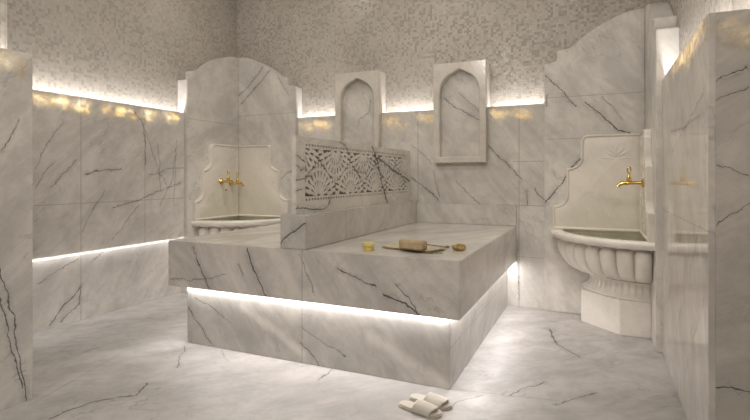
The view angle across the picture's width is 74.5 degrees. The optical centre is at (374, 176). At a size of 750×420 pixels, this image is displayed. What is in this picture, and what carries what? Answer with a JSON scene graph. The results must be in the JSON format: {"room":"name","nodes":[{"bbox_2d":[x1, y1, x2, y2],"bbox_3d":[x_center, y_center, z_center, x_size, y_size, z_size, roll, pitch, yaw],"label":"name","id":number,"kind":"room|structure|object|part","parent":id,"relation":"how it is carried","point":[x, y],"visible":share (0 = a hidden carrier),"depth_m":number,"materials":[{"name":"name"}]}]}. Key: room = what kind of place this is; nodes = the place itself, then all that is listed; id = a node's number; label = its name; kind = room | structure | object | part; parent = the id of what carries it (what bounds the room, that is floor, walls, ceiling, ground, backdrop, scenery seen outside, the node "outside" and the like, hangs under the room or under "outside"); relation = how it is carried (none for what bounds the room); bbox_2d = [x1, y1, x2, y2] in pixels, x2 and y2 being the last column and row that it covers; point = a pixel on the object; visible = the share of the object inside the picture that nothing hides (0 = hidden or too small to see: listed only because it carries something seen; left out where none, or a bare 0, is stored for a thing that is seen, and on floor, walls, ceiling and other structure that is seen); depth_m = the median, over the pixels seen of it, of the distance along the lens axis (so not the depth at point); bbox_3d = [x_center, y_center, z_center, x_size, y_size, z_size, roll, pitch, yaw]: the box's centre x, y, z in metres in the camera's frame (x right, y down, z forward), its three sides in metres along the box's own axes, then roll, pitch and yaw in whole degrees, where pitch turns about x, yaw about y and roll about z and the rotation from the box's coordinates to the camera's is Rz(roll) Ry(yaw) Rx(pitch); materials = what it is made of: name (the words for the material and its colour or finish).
{"room":"spa","nodes":[
{"label":"spa","id":0,"kind":"room"},
{"bbox_2d":[0,0,6,48],"bbox_3d":[-3.443,-0.675,1.396,1.195,3.950,3.740,0,0,24],"label":"wall","id":1,"kind":"structure","parent":0,"point":[3,3],"depth_m":2.84,"materials":[{"name":"tile"}]},
{"bbox_2d":[0,48,32,410],"bbox_3d":[-3.327,0.293,1.387,1.193,2.013,3.818,0,0,24],"label":"trim","id":2,"kind":"structure","parent":1,"relation":"attached to","point":[16,68],"depth_m":2.81,"materials":[{"name":"stone"}]},
{"bbox_2d":[33,89,183,258],"bbox_3d":[-2.634,-0.019,4.423,0.018,1.387,2.408,0,0,24],"label":"wall panel","id":3,"kind":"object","parent":1,"relation":"attached to","point":[107,174],"depth_m":4.60,"materials":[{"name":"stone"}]},
{"bbox_2d":[7,0,236,259],"bbox_3d":[-2.568,-0.675,5.003,0.150,3.950,3.640,0,0,24],"label":"wall","id":4,"kind":"structure","parent":0,"point":[133,52],"depth_m":4.91,"materials":[{"name":"tile"}]},
{"bbox_2d":[33,239,180,332],"bbox_3d":[-2.696,1.000,4.451,0.065,0.600,2.408,0,0,24],"label":"trim","id":5,"kind":"structure","parent":4,"relation":"attached to","point":[70,288],"depth_m":4.61,"materials":[{"name":"stone"}]},
{"bbox_2d":[178,57,238,292],"bbox_3d":[-1.957,-0.107,6.000,0.150,2.815,1.020,0,0,24],"label":"wall panel","id":6,"kind":"object","parent":4,"relation":"attached to","point":[208,95],"visible":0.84,"depth_m":5.75,"materials":[{"name":"white stone"}]},
{"bbox_2d":[192,144,237,220],"bbox_3d":[-1.893,0.057,5.898,0.050,0.887,0.734,0,0,24],"label":"backsplash","id":7,"kind":"structure","parent":4,"relation":"attached to","point":[215,200],"depth_m":5.90,"materials":[{"name":"white stone"}]},
{"bbox_2d":[219,170,234,184],"bbox_3d":[-1.759,0.014,5.897,0.211,0.181,0.076,0,0,24],"label":"tap","id":8,"kind":"object","parent":7,"relation":"attached to","point":[221,181],"visible":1,"depth_m":5.89,"materials":[{"name":"gold metal"}]},
{"bbox_3d":[-1.752,0.071,5.894,0.194,0.066,0.037,0,0,24],"label":"spout","id":9,"kind":"part","parent":8,"relation":"part of","materials":[{"name":"gold metal"}]},
{"bbox_2d":[229,172,244,186],"bbox_3d":[-1.690,0.034,6.052,0.211,0.181,0.076,0,0,24],"label":"tap","id":10,"kind":"object","parent":7,"relation":"attached to","point":[237,179],"visible":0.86,"depth_m":6.04,"materials":[{"name":"gold metal"}]},
{"bbox_2d":[238,145,289,217],"bbox_3d":[-1.399,0.057,6.106,0.784,0.887,0.050,0,0,24],"label":"backsplash","id":11,"kind":"structure","parent":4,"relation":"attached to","point":[261,195],"depth_m":6.10,"materials":[{"name":"white stone"}]},
{"bbox_2d":[0,292,687,419],"bbox_3d":[-0.037,1.350,1.879,7.600,0.100,7.800,0,0,24],"label":"floor","id":12,"kind":"structure","parent":0,"point":[136,362],"depth_m":3.14,"materials":[{"name":"stone"}]},
{"bbox_2d":[191,218,279,235],"bbox_3d":[-1.544,0.900,5.760,0.800,0.799,0.800,0,0,24],"label":"basin","id":13,"kind":"object","parent":12,"relation":"on","point":[207,227],"visible":0.28,"depth_m":5.58,"materials":[{"name":"stone"}]},
{"bbox_3d":[-1.561,0.720,5.804,0.733,0.310,0.733,0,0,24],"label":"bowl","id":14,"kind":"part","parent":13,"relation":"part of","materials":[{"name":"stone"}]},
{"bbox_2d":[168,200,515,389],"bbox_3d":[-0.092,0.779,4.365,2.293,1.042,2.254,0,0,24],"label":"platform","id":15,"kind":"object","parent":12,"relation":"on","point":[303,288],"visible":0.98,"depth_m":3.41,"materials":[{"name":"white stone"}]},
{"bbox_2d":[292,135,409,213],"bbox_3d":[-0.092,-0.010,4.371,0.035,0.536,2.242,0,0,24],"label":"decorative panel","id":16,"kind":"object","parent":15,"relation":"on","point":[327,175],"visible":1,"depth_m":3.98,"materials":[{"name":"stone"}]},
{"bbox_3d":[-0.088,-0.029,4.391,0.018,0.401,2.054,0,0,24],"label":"backing panel","id":17,"kind":"part","parent":16,"relation":"part of","materials":[{"name":"white stone"}]},
{"bbox_2d":[362,242,374,250],"bbox_3d":[-0.043,0.466,3.283,0.088,0.052,0.088,0,0,24],"label":"jar","id":18,"kind":"object","parent":15,"relation":"on","point":[367,246],"visible":1,"depth_m":3.25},
{"bbox_3d":[-0.043,0.453,3.283,0.088,0.026,0.088,0,0,24],"label":"lid","id":19,"kind":"part","parent":18,"relation":"part of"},
{"bbox_2d":[381,242,445,253],"bbox_3d":[0.279,0.481,3.314,0.445,0.023,0.190,0,0,38],"label":"tray","id":20,"kind":"object","parent":15,"relation":"on","point":[394,246],"visible":0.61,"depth_m":3.28,"materials":[{"name":"beige wood"}]},
{"bbox_2d":[399,239,426,250],"bbox_3d":[0.247,0.444,3.219,0.183,0.062,0.091,0,0,40],"label":"block","id":21,"kind":"object","parent":20,"relation":"on","point":[409,244],"visible":1,"depth_m":3.18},
{"bbox_2d":[452,244,465,250],"bbox_3d":[0.558,0.469,3.280,0.098,0.046,0.081,0,0,13],"label":"scrub stone","id":22,"kind":"object","parent":15,"relation":"on","point":[458,247],"visible":1,"depth_m":3.25,"materials":[{"name":"brown stone"}]},
{"bbox_2d":[398,399,441,418],"bbox_3d":[0.249,1.271,2.738,0.270,0.058,0.108,0,0,34],"label":"slipper","id":23,"kind":"object","parent":12,"relation":"on","point":[423,408],"visible":1,"depth_m":2.69,"materials":[{"name":"fabric"}]},
{"bbox_2d":[409,392,452,410],"bbox_3d":[0.319,1.271,2.829,0.270,0.058,0.108,0,0,33],"label":"slipper","id":24,"kind":"object","parent":12,"relation":"on","point":[442,402],"visible":0.8,"depth_m":2.79,"materials":[{"name":"fabric"}]},
{"bbox_2d":[551,229,654,338],"bbox_3d":[1.897,0.900,4.223,0.800,0.799,0.800,0,0,24],"label":"basin","id":25,"kind":"object","parent":12,"relation":"on","point":[615,296],"visible":0.99,"depth_m":4.04,"materials":[{"name":"stone"}]},
{"bbox_3d":[1.941,0.720,4.240,0.733,0.310,0.733,0,0,24],"label":"bowl","id":26,"kind":"part","parent":25,"relation":"part of","materials":[{"name":"stone"}]},
{"bbox_2d":[237,0,661,116],"bbox_3d":[0.504,-0.675,5.541,5.020,3.950,0.150,0,0,24],"label":"wall","id":27,"kind":"structure","parent":0,"point":[308,42],"depth_m":5.50,"materials":[{"name":"tile"}]},
{"bbox_2d":[239,57,301,219],"bbox_3d":[-1.321,-0.107,6.187,0.860,2.815,0.160,0,0,24],"label":"wall panel","id":28,"kind":"object","parent":27,"relation":"attached to","point":[270,104],"visible":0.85,"depth_m":6.09,"materials":[{"name":"white stone"}]},
{"bbox_2d":[335,70,385,146],"bbox_3d":[-0.168,-0.661,5.647,0.543,1.032,0.204,0,0,24],"label":"wall niche","id":29,"kind":"object","parent":27,"relation":"attached to","point":[360,97],"visible":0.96,"depth_m":5.61,"materials":[{"name":"stone"}]},
{"bbox_3d":[-0.175,-0.656,5.630,0.413,0.902,0.007,0,0,24],"label":"panel","id":30,"kind":"part","parent":29,"relation":"part of","materials":[{"name":"stone"}]},
{"bbox_2d":[298,104,543,308],"bbox_3d":[0.364,0.293,5.411,2.846,2.013,0.028,0,0,24],"label":"wall panel","id":31,"kind":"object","parent":27,"relation":"attached to","point":[512,173],"depth_m":4.99,"materials":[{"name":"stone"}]},
{"bbox_2d":[433,60,489,162],"bbox_3d":[0.905,-0.661,5.168,0.547,1.032,0.204,0,0,24],"label":"wall niche","id":32,"kind":"object","parent":27,"relation":"attached to","point":[461,90],"visible":1,"depth_m":5.14,"materials":[{"name":"stone"}]},
{"bbox_3d":[0.898,-0.656,5.150,0.417,0.902,0.007,0,0,24],"label":"panel","id":33,"kind":"part","parent":32,"relation":"part of","materials":[{"name":"stone"}]},
{"bbox_2d":[544,8,644,313],"bbox_3d":[2.066,-0.107,4.673,0.860,2.815,0.160,0,0,24],"label":"wall panel","id":34,"kind":"object","parent":27,"relation":"attached to","point":[596,85],"visible":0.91,"depth_m":4.64,"materials":[{"name":"white stone"}]},
{"bbox_2d":[552,133,639,231],"bbox_3d":[2.058,0.057,4.561,0.784,0.887,0.051,0,0,24],"label":"backsplash","id":35,"kind":"structure","parent":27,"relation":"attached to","point":[593,201],"depth_m":4.53,"materials":[{"name":"white stone"}]},
{"bbox_2d":[662,0,731,54],"bbox_3d":[2.171,-0.675,3.340,0.120,3.950,2.510,0,0,24],"label":"wall","id":36,"kind":"structure","parent":0,"point":[690,14],"depth_m":3.14,"materials":[{"name":"tile"}]},
{"bbox_2d":[639,129,654,242],"bbox_3d":[2.233,0.057,4.055,0.050,0.887,0.734,0,0,24],"label":"backsplash","id":37,"kind":"structure","parent":36,"relation":"attached to","point":[646,211],"depth_m":3.94,"materials":[{"name":"white stone"}]},
{"bbox_2d":[616,167,643,187],"bbox_3d":[2.122,0.007,4.108,0.211,0.181,0.076,0,0,24],"label":"tap","id":38,"kind":"object","parent":37,"relation":"attached to","point":[628,181],"visible":1,"depth_m":4.10,"materials":[{"name":"gold metal"}]},
{"bbox_3d":[2.115,0.065,4.112,0.194,0.066,0.037,0,0,24],"label":"spout","id":39,"kind":"part","parent":38,"relation":"part of","materials":[{"name":"gold metal"}]},
{"bbox_2d":[645,2,678,352],"bbox_3d":[2.352,-0.107,4.075,0.150,2.815,1.020,0,0,24],"label":"arch","id":40,"kind":"object","parent":36,"relation":"attached to","point":[661,29],"visible":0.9,"depth_m":3.67,"materials":[{"name":"white stone"}]},
{"bbox_2d":[662,13,715,419],"bbox_3d":[1.795,0.293,2.881,0.028,2.013,1.611,0,0,24],"label":"wall panel","id":41,"kind":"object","parent":36,"relation":"attached to","point":[689,86],"depth_m":2.58,"materials":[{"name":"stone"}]},
{"bbox_2d":[732,0,749,9],"bbox_3d":[2.601,-0.675,1.765,2.190,3.950,0.015,0,0,24],"label":"wall","id":42,"kind":"structure","parent":0,"point":[736,4],"depth_m":2.19,"materials":[{"name":"tile"}]},
{"bbox_2d":[716,9,749,419],"bbox_3d":[2.454,0.293,1.720,2.122,2.013,0.028,0,0,24],"label":"trim","id":43,"kind":"structure","parent":42,"relation":"attached to","point":[732,27],"depth_m":2.12,"materials":[{"name":"stone"}]}
]}

